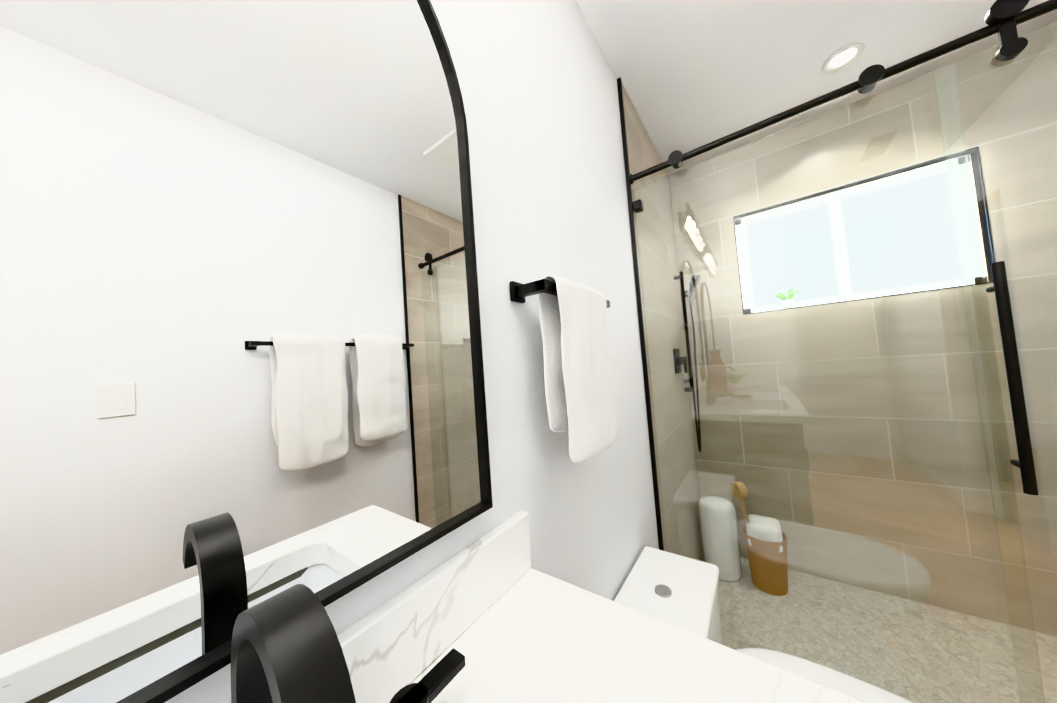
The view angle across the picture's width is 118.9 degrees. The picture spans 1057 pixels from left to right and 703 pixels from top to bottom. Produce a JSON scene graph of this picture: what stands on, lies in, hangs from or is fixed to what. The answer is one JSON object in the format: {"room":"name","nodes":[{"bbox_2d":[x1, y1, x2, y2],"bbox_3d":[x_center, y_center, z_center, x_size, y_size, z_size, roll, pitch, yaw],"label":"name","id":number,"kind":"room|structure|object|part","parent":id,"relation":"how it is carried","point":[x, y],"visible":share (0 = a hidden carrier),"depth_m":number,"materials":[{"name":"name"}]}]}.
{"room":"bathroom","nodes":[
{"label":"bathroom","id":0,"kind":"room"},
{"bbox_2d":[164,0,705,702],"bbox_3d":[-0.311,0.065,0.307,0.150,2.490,4.650,-6,-3,36],"label":"wall","id":1,"kind":"structure","parent":0,"point":[538,82],"depth_m":0.80,"materials":[{"name":"white paint"}]},
{"bbox_2d":[0,0,492,702],"bbox_3d":[-0.290,-0.211,0.277,0.024,0.935,0.636,-6,-3,36],"label":"mirror","id":2,"kind":"object","parent":1,"relation":"attached to","point":[240,350],"visible":0.98,"depth_m":0.27,"materials":[{"name":"clear mirror"}]},
{"bbox_2d":[509,275,616,463],"bbox_3d":[0.113,0.038,0.724,0.100,0.384,0.335,-6,-3,36],"label":"towel rail","id":3,"kind":"object","parent":1,"relation":"attached to","point":[578,378],"visible":1,"depth_m":0.64,"materials":[{"name":"white fabric"}]},
{"bbox_2d":[617,77,663,550],"bbox_3d":[1.042,-0.011,0.803,1.518,2.490,0.016,-7,-4,42],"label":"trim","id":4,"kind":"structure","parent":1,"relation":"attached to","point":[641,331],"depth_m":1.30,"materials":[{"name":"black metal"}]},
{"bbox_2d":[673,271,700,451],"bbox_3d":[0.942,0.042,1.793,0.143,1.068,0.270,-6,-3,36],"label":"shower fixture","id":5,"kind":"object","parent":1,"relation":"attached to","point":[683,296],"depth_m":1.86,"materials":[{"name":"black metal"}]},
{"bbox_2d":[576,0,1056,174],"bbox_3d":[0.207,-1.294,-0.146,1.750,0.100,4.790,-6,-3,36],"label":"ceiling","id":6,"kind":"structure","parent":0,"point":[693,74],"depth_m":1.28,"materials":[{"name":"white paint"}]},
{"bbox_2d":[822,43,864,72],"bbox_3d":[1.343,-1.254,1.334,0.132,0.005,0.132,-6,-3,36],"label":"recessed light","id":7,"kind":"object","parent":6,"relation":"in","point":[843,57],"visible":1,"depth_m":1.33,"materials":[{"name":"white plastic"}]},
{"bbox_2d":[674,24,1056,636],"bbox_3d":[1.678,-0.017,1.668,1.750,2.490,0.140,-6,-3,36],"label":"wall","id":8,"kind":"structure","parent":0,"point":[940,219],"depth_m":1.53,"materials":[{"name":"glass"},{"name":"white plastic"}]},
{"bbox_2d":[733,146,994,314],"bbox_3d":[1.640,-0.558,1.635,0.903,0.602,0.052,-6,-3,36],"label":"window","id":9,"kind":"structure","parent":8,"relation":"in","point":[902,169],"depth_m":1.49,"materials":[{"name":"black metal"}]},
{"bbox_2d":[775,289,799,308],"bbox_3d":[1.470,-0.295,1.769,0.111,0.102,0.090,-6,-3,36],"label":"potted plant","id":10,"kind":"object","parent":9,"relation":"on","point":[788,301],"depth_m":1.76,"materials":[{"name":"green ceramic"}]},
{"bbox_3d":[0.080,1.270,-0.692,1.750,0.060,3.730,-6,-3,36],"label":"floor","id":11,"kind":"structure","parent":0,"visible":0},
{"bbox_2d":[231,511,865,702],"bbox_3d":[-0.253,0.714,-0.302,0.609,1.132,1.729,-6,-3,36],"label":"bathroom vanity","id":12,"kind":"object","parent":11,"relation":"on","point":[492,616],"visible":0.98,"depth_m":0.37,"materials":[{"name":"white stone"}]},
{"bbox_2d":[231,583,465,702],"bbox_3d":[-0.156,0.278,0.201,0.150,0.231,0.348,-6,-3,36],"label":"faucet","id":13,"kind":"object","parent":12,"relation":"on","point":[286,647],"depth_m":0.19,"materials":[{"name":"black metal"}]},
{"bbox_2d":[613,546,914,702],"bbox_3d":[0.638,0.953,0.689,0.813,0.618,0.414,-6,-3,36],"label":"toilet","id":14,"kind":"object","parent":11,"relation":"on","point":[679,591],"visible":0.33,"depth_m":0.85,"materials":[{"name":"white ceramic"}]},
{"bbox_3d":[0.393,0.829,0.868,0.230,0.318,0.414,-6,-3,36],"label":"tank","id":15,"kind":"part","parent":14,"relation":"part of","materials":[{"name":"white ceramic"}]},
{"bbox_3d":[0.718,0.844,0.630,0.596,0.045,0.408,-6,-3,36],"label":"seat","id":16,"kind":"part","parent":14,"relation":"part of","materials":[{"name":"white ceramic"}]},
{"bbox_2d":[702,557,1056,702],"bbox_3d":[1.497,1.241,1.239,1.750,0.090,1.060,-6,-3,36],"label":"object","id":17,"kind":"structure","parent":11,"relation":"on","point":[866,634],"depth_m":1.30,"materials":[{"name":"beige tile"}]},
{"bbox_2d":[698,482,787,595],"bbox_3d":[1.163,0.970,1.711,0.397,0.540,0.201,-6,-3,36],"label":"decor","id":18,"kind":"object","parent":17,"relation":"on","point":[768,586],"depth_m":1.67,"materials":[{"name":"white ceramic"}]},
{"bbox_3d":[1.184,1.167,0.823,1.510,0.125,0.120,-6,-3,36],"label":"curb","id":19,"kind":"object","parent":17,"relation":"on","visible":0},
{"bbox_2d":[628,0,1056,702],"bbox_3d":[1.091,0.128,0.843,1.484,1.960,0.106,-6,-3,36],"label":"shower door","id":20,"kind":"structure","parent":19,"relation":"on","point":[1004,18],"depth_m":0.89,"materials":[{"name":"clear glass"}]},
{"bbox_3d":[1.420,0.138,0.603,0.657,1.850,0.008,-6,-3,36],"label":"door glass","id":21,"kind":"part","parent":20,"relation":"part of","materials":[{"name":"clear glass"}]}
]}

